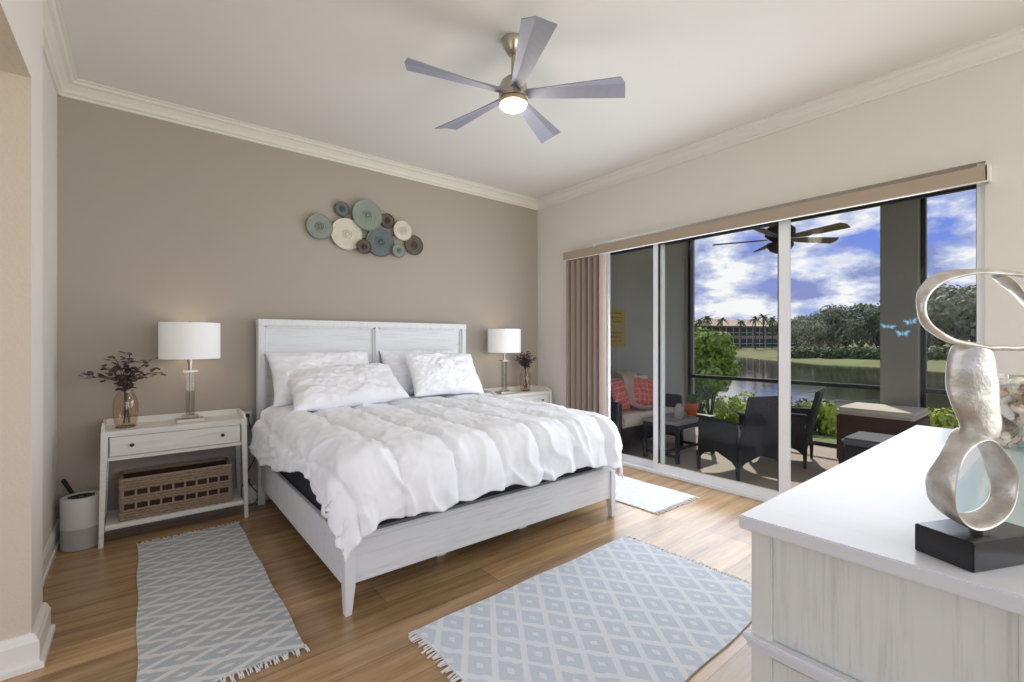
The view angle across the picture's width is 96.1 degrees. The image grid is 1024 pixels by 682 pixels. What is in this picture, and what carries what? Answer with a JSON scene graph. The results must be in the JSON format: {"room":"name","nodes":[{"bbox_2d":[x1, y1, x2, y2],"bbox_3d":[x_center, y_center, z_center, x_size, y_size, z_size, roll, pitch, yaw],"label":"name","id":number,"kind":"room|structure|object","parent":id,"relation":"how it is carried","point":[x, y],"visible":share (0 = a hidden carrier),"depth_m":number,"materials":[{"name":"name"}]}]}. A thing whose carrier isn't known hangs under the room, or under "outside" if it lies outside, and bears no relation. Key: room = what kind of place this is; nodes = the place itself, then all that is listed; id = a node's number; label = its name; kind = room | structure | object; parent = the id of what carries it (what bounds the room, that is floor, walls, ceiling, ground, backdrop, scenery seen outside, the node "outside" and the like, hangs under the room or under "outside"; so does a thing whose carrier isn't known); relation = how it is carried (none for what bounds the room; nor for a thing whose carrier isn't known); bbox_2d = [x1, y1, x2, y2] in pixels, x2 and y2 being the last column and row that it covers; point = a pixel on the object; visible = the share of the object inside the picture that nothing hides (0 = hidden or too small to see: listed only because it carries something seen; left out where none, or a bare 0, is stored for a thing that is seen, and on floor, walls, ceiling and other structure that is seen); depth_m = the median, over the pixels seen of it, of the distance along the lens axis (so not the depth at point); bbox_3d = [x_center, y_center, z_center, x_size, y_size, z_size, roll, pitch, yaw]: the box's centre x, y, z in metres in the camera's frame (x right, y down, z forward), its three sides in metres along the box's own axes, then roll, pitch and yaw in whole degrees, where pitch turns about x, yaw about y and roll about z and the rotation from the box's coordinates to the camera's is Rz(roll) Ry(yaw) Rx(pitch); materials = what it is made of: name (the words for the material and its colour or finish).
{"room":"bedroom","nodes":[
{"label":"bedroom","id":0,"kind":"room"},
{"bbox_2d":[0,0,42,640],"bbox_3d":[-0.495,-0.210,-0.155,0.275,3.080,5.580,0,0,-39],"label":"wall","id":1,"kind":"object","parent":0,"point":[21,21],"visible":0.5,"depth_m":1.86,"materials":[{"name":"white paint"}]},
{"bbox_2d":[43,54,56,548],"bbox_3d":[-2.703,-0.210,2.502,0.200,3.080,1.330,0,0,-39],"label":"wall","id":2,"kind":"structure","parent":0,"point":[49,92],"depth_m":2.82,"materials":[{"name":"white paint"}]},
{"bbox_2d":[0,520,59,680],"bbox_3d":[-2.549,1.261,2.420,0.317,0.138,1.652,0,0,-39],"label":"baseboard","id":3,"kind":"structure","parent":2,"relation":"attached to","point":[25,653],"depth_m":1.87,"materials":[{"name":"white"}]},
{"bbox_2d":[43,0,76,95],"bbox_3d":[-2.584,-1.698,2.598,0.105,0.105,1.330,0,0,-39],"label":"trim","id":4,"kind":"structure","parent":2,"relation":"attached to","point":[56,48],"depth_m":2.67,"materials":[{"name":"beige paint"}]},
{"bbox_2d":[57,95,537,519],"bbox_3d":[-1.383,-0.210,4.552,4.830,3.080,0.200,0,0,-39],"label":"wall","id":5,"kind":"structure","parent":0,"point":[158,220],"depth_m":3.66,"materials":[{"name":"beige paint"}]},
{"bbox_2d":[58,485,270,530],"bbox_3d":[-1.353,1.262,4.434,4.330,0.135,0.022,0,0,-39],"label":"baseboard","id":6,"kind":"structure","parent":5,"relation":"attached to","point":[251,492],"depth_m":3.78,"materials":[{"name":"white"}]},
{"bbox_2d":[244,410,251,424],"bbox_3d":[-2.173,0.630,3.779,0.072,0.116,0.009,0,0,-39],"label":"wall outlet","id":7,"kind":"object","parent":5,"relation":"attached to","point":[249,411],"visible":0.56,"depth_m":3.79,"materials":[{"name":"white plastic"}]},
{"bbox_2d":[241,413,257,505],"bbox_3d":[-2.124,0.955,3.716,0.135,0.720,0.109,0,0,15],"label":"power cord","id":8,"kind":"object","parent":7,"relation":"hanging from","point":[248,414],"visible":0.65,"depth_m":3.73,"materials":[{"name":"plastic"}]},
{"bbox_2d":[60,78,537,209],"bbox_3d":[-1.326,-1.698,4.402,4.330,0.105,0.105,0,0,-39],"label":"trim","id":9,"kind":"structure","parent":5,"relation":"attached to","point":[81,90],"depth_m":3.83,"materials":[{"name":"beige paint"}]},
{"bbox_2d":[306,199,422,257],"bbox_3d":[-1.359,-1.079,4.397,1.145,0.523,0.068,0,0,-39],"label":"wall art","id":10,"kind":"object","parent":5,"relation":"attached to","point":[346,233],"visible":1,"depth_m":4.36,"materials":[{"name":"metal"}]},
{"bbox_2d":[0,465,763,681],"bbox_3d":[-0.032,1.390,1.202,6.660,0.120,7.110,0,0,-39],"label":"floor","id":11,"kind":"structure","parent":0,"point":[91,594],"depth_m":2.50,"materials":[{"name":"brown wood"}]},
{"bbox_2d":[60,491,98,551],"bbox_3d":[-2.797,1.165,2.992,0.204,0.330,0.204,0,0,-39],"label":"trash can","id":12,"kind":"object","parent":11,"relation":"on","point":[79,512],"visible":0.93,"depth_m":2.92,"materials":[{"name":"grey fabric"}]},
{"bbox_2d":[61,479,74,493],"bbox_3d":[-2.902,1.116,3.061,0.026,0.427,0.147,0,0,28],"label":"wand","id":13,"kind":"object","parent":12,"relation":"in","point":[64,482],"visible":0.4,"depth_m":3.02,"materials":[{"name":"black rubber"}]},
{"bbox_2d":[68,493,94,498],"bbox_3d":[-2.797,1.008,2.992,0.130,0.005,0.130,0,0,-39],"label":"grille","id":14,"kind":"object","parent":12,"relation":"attached to","point":[75,495],"depth_m":2.99,"materials":[{"name":"black"}]},
{"bbox_2d":[98,408,247,548],"bbox_3d":[-2.416,0.938,3.332,0.844,0.785,0.370,0,0,-39],"label":"nightstand","id":15,"kind":"object","parent":11,"relation":"on","point":[152,435],"visible":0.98,"depth_m":3.23,"materials":[{"name":"beige wood"}]},
{"bbox_2d":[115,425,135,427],"bbox_3d":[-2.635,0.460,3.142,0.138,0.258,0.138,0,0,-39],"label":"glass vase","id":16,"kind":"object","parent":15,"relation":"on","point":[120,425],"visible":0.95,"depth_m":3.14,"materials":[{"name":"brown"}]},
{"bbox_2d":[79,351,166,423],"bbox_3d":[-2.642,0.316,3.137,0.464,0.489,0.181,0,0,-39],"label":"dried branches","id":17,"kind":"object","parent":16,"relation":"in","point":[123,379],"visible":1,"depth_m":3.13,"materials":[{"name":"brown"}]},
{"bbox_2d":[105,489,242,530],"bbox_3d":[-2.422,1.210,3.340,0.780,0.030,0.330,0,0,-39],"label":"shelf","id":18,"kind":"object","parent":15,"relation":"attached to","point":[111,518],"depth_m":3.19,"materials":[{"name":"beige wood"}]},
{"bbox_2d":[118,457,232,521],"bbox_3d":[-2.418,1.054,3.336,0.655,0.281,0.275,0,0,-39],"label":"wicker basket","id":19,"kind":"object","parent":15,"relation":"on","point":[158,490],"visible":1,"depth_m":3.25,"materials":[{"name":"brown"}]},
{"bbox_2d":[158,321,219,423],"bbox_3d":[-2.362,0.222,3.382,0.374,0.734,0.374,0,0,-39],"label":"table lamp","id":20,"kind":"object","parent":15,"relation":"on","point":[189,340],"visible":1,"depth_m":3.24,"materials":[{"name":"fabric"}]},
{"bbox_2d":[136,521,309,681],"bbox_3d":[-1.666,1.325,2.497,0.594,0.009,1.837,0,0,-39],"label":"rug","id":21,"kind":"object","parent":11,"relation":"on","point":[209,610],"visible":1,"depth_m":2.25,"materials":[{"name":"white fabric"}]},
{"bbox_2d":[256,319,615,616],"bbox_3d":[-0.660,0.575,3.639,2.067,1.510,2.050,0,0,-39],"label":"bed","id":22,"kind":"object","parent":11,"relation":"on","point":[398,544],"visible":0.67,"depth_m":3.04,"materials":[{"name":"white wood"}]},
{"bbox_2d":[279,466,603,525],"bbox_3d":[-0.638,0.935,3.630,1.970,0.345,1.910,0,0,-39],"label":"box spring","id":23,"kind":"object","parent":22,"relation":"on","point":[297,479],"visible":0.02,"depth_m":2.90,"materials":[{"name":"grey fabric"}]},
{"bbox_3d":[-0.639,0.666,3.630,1.970,0.193,1.910,0,0,-39],"label":"mattress","id":24,"kind":"object","parent":23,"relation":"on","visible":0},
{"bbox_2d":[248,393,622,563],"bbox_3d":[-0.570,0.754,3.476,2.200,0.530,1.976,0,0,-39],"label":"comforter","id":25,"kind":"object","parent":24,"relation":"on","point":[366,465],"visible":0.9,"depth_m":2.71,"materials":[{"name":"white fabric"}]},
{"bbox_2d":[265,351,368,406],"bbox_3d":[-1.580,0.300,3.897,0.862,0.420,0.345,0,0,-41],"label":"pillow","id":26,"kind":"object","parent":25,"relation":"on","point":[282,365],"visible":0.38,"depth_m":3.74,"materials":[{"name":"white fabric"}]},
{"bbox_2d":[287,363,409,410],"bbox_3d":[-1.355,0.368,3.778,0.912,0.346,0.442,0,0,-36],"label":"pillow","id":27,"kind":"object","parent":25,"relation":"on","point":[351,385],"visible":0.98,"depth_m":3.65,"materials":[{"name":"white fabric"}]},
{"bbox_2d":[379,349,456,394],"bbox_3d":[-0.859,0.300,4.515,0.846,0.431,0.310,0,0,-35],"label":"pillow","id":28,"kind":"object","parent":25,"relation":"on","point":[396,360],"visible":0.22,"depth_m":4.32,"materials":[{"name":"white fabric"}]},
{"bbox_2d":[403,352,483,396],"bbox_3d":[-0.641,0.311,4.405,0.782,0.419,0.334,0,0,-41],"label":"pillow","id":29,"kind":"object","parent":25,"relation":"on","point":[436,373],"visible":1,"depth_m":4.28,"materials":[{"name":"white fabric"}]},
{"bbox_2d":[483,385,551,402],"bbox_3d":[0.050,0.938,5.324,0.844,0.785,0.370,0,0,-39],"label":"nightstand","id":30,"kind":"object","parent":11,"relation":"on","point":[537,393],"visible":0.3,"depth_m":5.38,"materials":[{"name":"beige wood"}]},
{"bbox_2d":[488,328,520,393],"bbox_3d":[-0.088,0.222,5.200,0.374,0.734,0.374,0,0,-39],"label":"table lamp","id":31,"kind":"object","parent":30,"relation":"on","point":[504,341],"visible":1,"depth_m":5.04,"materials":[{"name":"fabric"}]},
{"bbox_3d":[0.156,0.460,5.423,0.138,0.258,0.138,0,0,-39],"label":"glass vase","id":32,"kind":"object","parent":30,"relation":"on","visible":0},
{"bbox_2d":[515,351,535,388],"bbox_3d":[0.161,0.340,5.422,0.304,0.441,0.166,0,0,-39],"label":"dried branches","id":33,"kind":"object","parent":32,"relation":"in","point":[525,361],"visible":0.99,"depth_m":5.42,"materials":[{"name":"brown"}]},
{"bbox_2d":[408,535,751,681],"bbox_3d":[0.473,1.325,2.242,1.682,0.009,0.982,0,0,-40],"label":"rug","id":34,"kind":"object","parent":11,"relation":"on","point":[626,609],"visible":0.94,"depth_m":2.16,"materials":[{"name":"white fabric"}]},
{"bbox_2d":[615,474,699,514],"bbox_3d":[0.776,1.325,4.414,0.627,0.009,1.848,0,0,-39],"label":"rug","id":35,"kind":"object","parent":11,"relation":"on","point":[645,496],"visible":0.34,"depth_m":3.91,"materials":[{"name":"white fabric"}]},
{"bbox_2d":[739,425,1023,681],"bbox_3d":[1.408,0.870,1.479,1.850,0.920,0.501,0,0,-39],"label":"dresser","id":36,"kind":"object","parent":11,"relation":"on","point":[842,590],"visible":0.93,"depth_m":0.97,"materials":[{"name":"white wood"}]},
{"bbox_2d":[915,268,1023,572],"bbox_3d":[0.956,0.134,0.897,0.493,0.552,0.096,0,0,-14],"label":"sculpture","id":37,"kind":"object","parent":36,"relation":"on","point":[980,539],"visible":1,"depth_m":0.86,"materials":[{"name":"silver metal"}]},
{"bbox_3d":[1.585,0.404,1.444,1.280,0.012,0.190,0,0,-39],"label":"glass tray","id":38,"kind":"object","parent":36,"relation":"on","visible":0},
{"bbox_3d":[1.940,0.265,1.767,0.300,0.265,0.240,0,0,-39],"label":"glass bowl","id":39,"kind":"object","parent":38,"relation":"on","visible":0},
{"bbox_2d":[993,431,1015,447],"bbox_3d":[1.894,0.379,1.772,0.070,0.071,0.052,0,0,17],"label":"seashell","id":40,"kind":"object","parent":39,"relation":"in","point":[1005,435],"visible":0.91,"depth_m":1.75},
{"bbox_2d":[1000,395,1012,403],"bbox_3d":[1.902,0.222,1.762,0.068,0.050,0.056,0,0,-28],"label":"seashell","id":41,"kind":"object","parent":39,"relation":"in","point":[1006,399],"visible":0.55,"depth_m":1.75,"materials":[{"name":"white"}]},
{"bbox_2d":[1006,377,1023,394],"bbox_3d":[1.910,0.175,1.742,0.073,0.078,0.047,0,0,-13],"label":"seashell","id":42,"kind":"object","parent":41,"relation":"on","point":[1011,389],"visible":0.78,"depth_m":1.73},
{"bbox_2d":[1001,403,1014,420],"bbox_3d":[1.872,0.266,1.738,0.038,0.066,0.041,0,0,-30],"label":"seashell","id":43,"kind":"object","parent":39,"relation":"in","point":[1007,412],"visible":0.96,"depth_m":1.73,"materials":[{"name":"white"}]},
{"bbox_2d":[999,382,1018,389],"bbox_3d":[1.858,0.170,1.728,0.070,0.036,0.048,0,0,27],"label":"seashell","id":44,"kind":"object","parent":39,"relation":"in","point":[1005,384],"visible":0.87,"depth_m":1.73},
{"bbox_2d":[1002,414,1019,426],"bbox_3d":[1.878,0.287,1.741,0.058,0.074,0.034,0,0,18],"label":"seashell","id":45,"kind":"object","parent":39,"relation":"in","point":[1007,422],"visible":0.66,"depth_m":1.75,"materials":[{"name":"brown"}]},
{"bbox_2d":[1009,431,1023,440],"bbox_3d":[1.924,0.352,1.738,0.075,0.044,0.042,0,0,26],"label":"seashell","id":46,"kind":"object","parent":39,"relation":"in","point":[1021,438],"visible":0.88,"depth_m":1.74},
{"bbox_2d":[1009,421,1023,435],"bbox_3d":[1.895,0.327,1.726,0.029,0.062,0.079,0,0,21],"label":"seashell","id":47,"kind":"object","parent":39,"relation":"in","point":[1019,428],"visible":1,"depth_m":1.73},
{"bbox_2d":[1010,403,1023,419],"bbox_3d":[1.895,0.260,1.705,0.067,0.062,0.065,0,0,-17],"label":"seashell","id":48,"kind":"object","parent":39,"relation":"in","point":[1019,409],"visible":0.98,"depth_m":1.70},
{"bbox_2d":[1010,393,1023,406],"bbox_3d":[1.884,0.230,1.709,0.064,0.072,0.026,0,0,-6],"label":"seashell","id":49,"kind":"object","parent":39,"relation":"in","point":[1020,398],"visible":0.94,"depth_m":1.71,"materials":[{"name":"beige"}]},
{"bbox_2d":[59,0,1023,197],"bbox_3d":[0.042,-1.850,1.261,6.850,0.200,7.110,0,0,-39],"label":"ceiling","id":50,"kind":"structure","parent":0,"point":[333,72],"depth_m":2.87,"materials":[{"name":"white paint"}]},
{"bbox_2d":[404,16,624,142],"bbox_3d":[-0.028,-1.548,2.669,1.228,0.404,1.237,0,0,-39],"label":"ceiling fan","id":51,"kind":"object","parent":50,"relation":"hanging from","point":[524,48],"visible":1,"depth_m":2.61,"materials":[{"name":"silver metal"}]},
{"bbox_2d":[500,97,526,113],"bbox_3d":[0.007,-1.361,2.680,0.160,0.030,0.160,0,0,-39],"label":"diffuser","id":52,"kind":"object","parent":51,"relation":"attached to","point":[511,105],"depth_m":2.64,"materials":[{"name":"white"}]},
{"bbox_2d":[610,240,694,411],"bbox_3d":[1.832,-0.210,6.842,3.050,3.680,0.160,0,0,-39],"label":"wall","id":53,"kind":"structure","parent":0,"point":[631,273],"depth_m":6.91,"materials":[{"name":"grey paint"}]},
{"bbox_2d":[610,309,624,345],"bbox_3d":[1.325,-0.185,6.315,0.720,0.510,0.018,0,0,-39],"label":"wall sign","id":54,"kind":"object","parent":53,"relation":"attached to","point":[617,317],"visible":0.41,"depth_m":6.43,"materials":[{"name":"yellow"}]},
{"bbox_2d":[686,240,693,401],"bbox_3d":[2.933,-0.050,7.603,0.180,3.360,0.040,0,0,-39],"label":"trim","id":55,"kind":"structure","parent":53,"relation":"attached to","point":[693,240],"depth_m":7.55,"materials":[{"name":"grey paint"}]},
{"bbox_2d":[621,427,838,489],"bbox_3d":[3.965,1.480,4.162,3.000,0.200,6.690,0,0,-39],"label":"floor","id":56,"kind":"structure","parent":0,"point":[762,471],"depth_m":5.19,"materials":[{"name":"tile"}]},
{"bbox_2d":[610,375,681,443],"bbox_3d":[1.548,0.930,6.008,1.360,0.900,0.680,0,0,-39],"label":"loveseat","id":57,"kind":"object","parent":56,"relation":"on","point":[628,422],"visible":0.3,"depth_m":5.61,"materials":[{"name":"wicker"}]},
{"bbox_2d":[610,378,630,410],"bbox_3d":[1.329,0.670,5.705,0.239,0.386,0.412,0,0,31],"label":"throw pillow","id":58,"kind":"object","parent":57,"relation":"on","point":[618,391],"visible":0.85,"depth_m":5.57,"materials":[{"name":"fabric"}]},
{"bbox_2d":[610,375,647,405],"bbox_3d":[1.463,0.677,6.113,1.160,0.395,0.150,0,0,-39],"label":"cushion","id":59,"kind":"object","parent":57,"relation":"on","point":[641,376],"depth_m":6.06,"materials":[{"name":"fabric"}]},
{"bbox_2d":[610,370,652,408],"bbox_3d":[1.549,0.625,5.989,0.342,0.462,0.550,0,0,-39],"label":"throw blanket","id":60,"kind":"object","parent":57,"relation":"on","point":[628,375],"visible":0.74,"depth_m":5.93,"materials":[{"name":"beige fabric"}]},
{"bbox_2d":[633,377,652,404],"bbox_3d":[1.722,0.670,6.047,0.458,0.432,0.241,0,0,-24],"label":"throw pillow","id":61,"kind":"object","parent":57,"relation":"on","point":[643,388],"visible":0.63,"depth_m":5.96,"materials":[{"name":"fabric"}]},
{"bbox_2d":[622,406,673,428],"bbox_3d":[1.589,0.958,5.957,1.160,0.155,0.530,0,0,-39],"label":"seat cushion","id":62,"kind":"object","parent":57,"relation":"on","point":[632,417],"depth_m":5.62,"materials":[{"name":"fabric"}]},
{"bbox_2d":[642,412,715,464],"bbox_3d":[2.028,1.147,5.573,0.840,0.465,0.480,0,0,-39],"label":"patio table","id":63,"kind":"object","parent":56,"relation":"on","point":[688,421],"visible":0.69,"depth_m":5.41,"materials":[{"name":"grey"}]},
{"bbox_2d":[674,403,683,419],"bbox_3d":[1.951,0.824,5.382,0.110,0.180,0.110,0,0,-39],"label":"jug","id":64,"kind":"object","parent":63,"relation":"on","point":[678,410],"visible":1,"depth_m":5.34,"materials":[{"name":"ceramic"}]},
{"bbox_2d":[685,402,698,415],"bbox_3d":[2.218,0.842,5.688,0.160,0.145,0.160,0,0,-39],"label":"terracotta pot","id":65,"kind":"object","parent":63,"relation":"on","point":[691,409],"visible":0.96,"depth_m":5.63,"materials":[{"name":"orange"}]},
{"bbox_2d":[686,394,700,403],"bbox_3d":[2.232,0.724,5.680,0.157,0.140,0.152,0,0,-39],"label":"potted plant","id":66,"kind":"object","parent":65,"relation":"on","point":[691,398],"visible":0.98,"depth_m":5.66,"materials":[{"name":"green plant"}]},
{"bbox_2d":[696,396,791,481],"bbox_3d":[2.385,0.956,4.751,0.620,0.848,0.694,0,0,-19],"label":"patio chair","id":67,"kind":"object","parent":56,"relation":"on","point":[756,436],"visible":0.73,"depth_m":4.51,"materials":[{"name":"wicker"}]},
{"bbox_2d":[791,387,824,468],"bbox_3d":[3.173,0.956,5.321,0.694,0.848,0.620,0,0,39],"label":"patio chair","id":68,"kind":"object","parent":56,"relation":"on","point":[803,420],"visible":0.5,"depth_m":5.00,"materials":[{"name":"wicker"}]},
{"bbox_2d":[688,198,947,447],"bbox_3d":[4.990,-0.175,4.962,0.080,3.110,6.645,0,0,-39],"label":"screen frame","id":69,"kind":"object","parent":56,"relation":"on","point":[924,390],"visible":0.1,"depth_m":5.98,"materials":[{"name":"brown metal"}]},
{"bbox_2d":[841,431,895,462],"bbox_3d":[3.636,1.165,4.506,0.560,0.430,0.560,0,0,-39],"label":"ottoman","id":70,"kind":"object","parent":56,"relation":"on","point":[856,443],"visible":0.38,"depth_m":4.50,"materials":[{"name":"fabric"}]},
{"bbox_2d":[836,402,930,463],"bbox_3d":[4.132,1.060,5.133,0.700,0.640,0.710,0,0,-39],"label":"table","id":71,"kind":"object","parent":56,"relation":"on","point":[854,417],"visible":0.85,"depth_m":4.97,"materials":[{"name":"wicker"}]},
{"bbox_2d":[836,402,930,420],"bbox_3d":[4.132,0.779,5.133,0.700,0.078,0.710,0,0,-39],"label":"cushion","id":72,"kind":"object","parent":71,"relation":"on","point":[858,410],"depth_m":4.98,"materials":[{"name":"fabric"}]},
{"bbox_2d":[880,199,920,406],"bbox_3d":[4.577,-0.050,5.418,0.230,3.360,0.345,0,0,-39],"label":"column","id":73,"kind":"structure","parent":56,"relation":"on","point":[900,223],"depth_m":5.33,"materials":[{"name":"grey paint"}]},
{"bbox_2d":[538,51,1023,407],"bbox_3d":[2.613,-0.150,3.211,0.300,3.200,6.910,0,0,-39],"label":"wall","id":74,"kind":"structure","parent":0,"point":[965,119],"depth_m":3.27,"materials":[{"name":"white paint"}]},
{"bbox_2d":[563,163,991,415],"bbox_3d":[1.708,0.137,4.021,0.088,2.326,3.445,0,0,-39],"label":"vertical blind","id":75,"kind":"object","parent":74,"relation":"attached to","point":[586,267],"visible":0.79,"depth_m":4.93,"materials":[{"name":"beige fabric"}]},
{"bbox_2d":[537,24,1023,209],"bbox_3d":[2.455,-1.698,3.083,0.105,0.105,6.910,0,0,-39],"label":"trim","id":76,"kind":"structure","parent":74,"relation":"attached to","point":[1009,42],"depth_m":3.32,"materials":[{"name":"white paint"}]},
{"bbox_2d":[605,162,984,501],"bbox_3d":[1.976,0.130,4.014,0.260,2.400,3.040,0,0,-39],"label":"door","id":77,"kind":"structure","parent":74,"relation":"in","point":[658,466],"depth_m":3.85,"materials":[{"name":"white metal"}]},
{"bbox_3d":[3.993,-2.075,4.287,3.200,0.150,6.850,0,0,-39],"label":"ceiling","id":78,"kind":"structure","parent":0,"visible":0},
{"bbox_2d":[712,222,849,253],"bbox_3d":[2.947,-1.482,5.060,1.303,1.035,1.319,0,0,-39],"label":"fan","id":79,"kind":"object","parent":78,"relation":"hanging from","point":[771,233],"visible":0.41,"depth_m":5.01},
{"label":"outside","id":80,"kind":"structure","parent":0,"visible":0},
{"bbox_2d":[695,357,955,421],"bbox_3d":[51.831,2.580,99.737,174.000,0.001,210.000,0,0,-39],"label":"lake","id":81,"kind":"structure","parent":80,"point":[752,367],"depth_m":27.95,"materials":[{"name":"grey"}]},
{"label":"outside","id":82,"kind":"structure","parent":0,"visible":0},
{"bbox_2d":[700,344,948,443],"bbox_3d":[64.548,2.675,182.010,314.800,2.250,282.000,0,0,-39],"label":"ground","id":83,"kind":"structure","parent":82,"point":[758,353],"depth_m":52.51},
{"bbox_2d":[695,386,712,414],"bbox_3d":[3.404,1.257,8.685,0.752,0.898,0.707,0,0,-39],"label":"shrub","id":84,"kind":"object","parent":83,"relation":"on","point":[702,394],"visible":0.2,"depth_m":8.49,"materials":[{"name":"green plant"}]},
{"bbox_2d":[695,327,742,414],"bbox_3d":[4.024,0.724,9.401,1.153,2.060,1.229,0,0,44],"label":"shrub","id":85,"kind":"object","parent":83,"relation":"on","point":[712,360],"visible":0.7,"depth_m":9.06,"materials":[{"name":"green plant"}]},
{"bbox_2d":[715,317,728,329],"bbox_3d":[43.853,-1.396,95.971,3.621,7.501,3.295,0,0,26],"label":"palm tree","id":86,"kind":"object","parent":83,"relation":"on","point":[720,321],"visible":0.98,"depth_m":95.91,"materials":[{"name":"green plant"}]},
{"bbox_2d":[710,391,757,422],"bbox_3d":[4.745,1.432,9.590,1.241,0.740,1.200,0,0,-39],"label":"shrub","id":87,"kind":"object","parent":83,"relation":"on","point":[729,410],"visible":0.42,"depth_m":9.51,"materials":[{"name":"green plant"}]},
{"bbox_2d":[734,319,746,348],"bbox_3d":[49.291,-1.365,99.029,3.331,6.901,3.031,0,0,-31],"label":"palm tree","id":88,"kind":"object","parent":83,"relation":"on","point":[740,322],"visible":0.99,"depth_m":98.86,"materials":[{"name":"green plant"}]},
{"bbox_2d":[695,318,803,347],"bbox_3d":[53.152,-1.870,110.918,40.000,6.900,10.000,0,0,-21],"label":"apartment building","id":89,"kind":"structure","parent":83,"relation":"on","point":[747,340],"depth_m":107.42,"materials":[{"name":"beige paint"}]},
{"bbox_2d":[747,316,763,348],"bbox_3d":[49.608,-1.555,94.055,3.229,7.350,3.548,0,0,2],"label":"palm tree","id":90,"kind":"object","parent":83,"relation":"on","point":[754,319],"visible":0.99,"depth_m":93.81,"materials":[{"name":"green plant"}]},
{"bbox_2d":[756,313,769,347],"bbox_3d":[53.912,-1.937,99.022,3.802,7.876,3.459,0,0,35],"label":"palm tree","id":91,"kind":"object","parent":83,"relation":"on","point":[763,317],"visible":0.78,"depth_m":98.81,"materials":[{"name":"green plant"}]},
{"bbox_2d":[765,316,777,348],"bbox_3d":[53.595,-1.592,94.959,3.440,7.126,3.130,0,0,-23],"label":"palm tree","id":92,"kind":"object","parent":83,"relation":"on","point":[772,320],"visible":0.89,"depth_m":94.93,"materials":[{"name":"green plant"}]},
{"bbox_2d":[775,314,814,347],"bbox_3d":[51.907,-1.352,83.624,6.740,6.902,6.581,0,0,-39],"label":"tree","id":93,"kind":"object","parent":83,"relation":"on","point":[810,317],"visible":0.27,"depth_m":82.70,"materials":[{"name":"green plant"}]},
{"bbox_2d":[791,398,835,433],"bbox_3d":[5.609,1.448,8.576,0.984,0.706,0.977,0,0,-39],"label":"shrub","id":94,"kind":"object","parent":83,"relation":"on","point":[799,402],"visible":0.12,"depth_m":8.56,"materials":[{"name":"green plant"}]},
{"bbox_2d":[791,319,838,348],"bbox_3d":[48.181,-0.706,74.082,7.303,5.707,6.772,0,0,-39],"label":"tree","id":95,"kind":"object","parent":83,"relation":"on","point":[810,333],"visible":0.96,"depth_m":73.18,"materials":[{"name":"green plant"}]},
{"bbox_2d":[792,345,842,358],"bbox_3d":[40.601,1.520,59.937,5.931,1.942,5.768,0,0,-12],"label":"shrub","id":96,"kind":"object","parent":83,"relation":"on","point":[814,351],"visible":0.44,"depth_m":60.49,"materials":[{"name":"green plant"}]},
{"bbox_2d":[800,401,838,436],"bbox_3d":[5.549,1.419,8.225,0.828,0.730,0.737,0,0,-39],"label":"shrub","id":97,"kind":"object","parent":83,"relation":"on","point":[826,412],"visible":0.6,"depth_m":8.04,"materials":[{"name":"green plant"}]},
{"bbox_2d":[818,346,860,358],"bbox_3d":[41.712,1.426,58.148,5.768,1.942,5.931,0,0,15],"label":"shrub","id":98,"kind":"object","parent":83,"relation":"on","point":[824,351],"visible":0.49,"depth_m":57.01,"materials":[{"name":"green plant"}]},
{"bbox_2d":[818,304,876,347],"bbox_3d":[52.395,-1.903,72.394,7.751,7.938,7.568,0,0,-31],"label":"tree","id":99,"kind":"object","parent":83,"relation":"on","point":[840,318],"visible":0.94,"depth_m":71.15,"materials":[{"name":"green plant"}]},
{"bbox_2d":[831,309,874,346],"bbox_3d":[59.207,-1.686,77.893,9.637,7.530,8.935,0,0,25],"label":"tree","id":100,"kind":"object","parent":83,"relation":"on","point":[862,344],"visible":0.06,"depth_m":77.84,"materials":[{"name":"green plant"}]},
{"bbox_2d":[832,345,879,358],"bbox_3d":[42.252,1.415,56.190,5.931,1.942,5.768,0,0,42],"label":"shrub","id":101,"kind":"object","parent":83,"relation":"on","point":[856,353],"visible":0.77,"depth_m":55.04,"materials":[{"name":"green plant"}]},
{"bbox_2d":[848,303,879,347],"bbox_3d":[55.409,-1.950,69.954,7.173,8.100,7.404,0,0,20],"label":"tree","id":102,"kind":"object","parent":83,"relation":"on","point":[875,327],"visible":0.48,"depth_m":70.00,"materials":[{"name":"green plant"}]},
{"bbox_2d":[852,345,879,359],"bbox_3d":[43.511,1.393,55.016,5.931,1.942,5.768,0,0,-21],"label":"shrub","id":103,"kind":"object","parent":83,"relation":"on","point":[878,348],"visible":0.2,"depth_m":53.57,"materials":[{"name":"green plant"}]},
{"bbox_2d":[866,300,931,340],"bbox_3d":[58.027,-2.214,68.113,8.226,8.628,8.425,0,0,-38],"label":"tree","id":104,"kind":"object","parent":83,"relation":"on","point":[878,309],"visible":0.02,"depth_m":68.65,"materials":[{"name":"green plant"}]},
{"bbox_2d":[927,345,950,359],"bbox_3d":[46.361,1.297,49.817,5.768,1.942,5.931,0,0,6],"label":"shrub","id":105,"kind":"object","parent":83,"relation":"on","point":[934,352],"visible":0.31,"depth_m":48.94,"materials":[{"name":"green plant"}]},
{"bbox_2d":[927,407,958,428],"bbox_3d":[6.879,1.456,7.417,1.000,0.727,1.024,0,0,-39],"label":"shrub","id":106,"kind":"object","parent":83,"relation":"on","point":[937,419],"visible":0.29,"depth_m":7.38,"materials":[{"name":"green plant"}]},
{"bbox_2d":[927,286,975,346],"bbox_3d":[54.971,-2.288,55.040,10.534,8.878,11.361,0,0,-35],"label":"tree","id":107,"kind":"object","parent":83,"relation":"on","point":[961,311],"visible":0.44,"depth_m":54.18,"materials":[{"name":"green plant"}]},
{"bbox_2d":[927,283,975,347],"bbox_3d":[54.410,-2.681,58.175,9.437,9.663,9.213,0,0,17],"label":"tree","id":108,"kind":"object","parent":83,"relation":"on","point":[935,293],"visible":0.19,"depth_m":56.74,"materials":[{"name":"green plant"}]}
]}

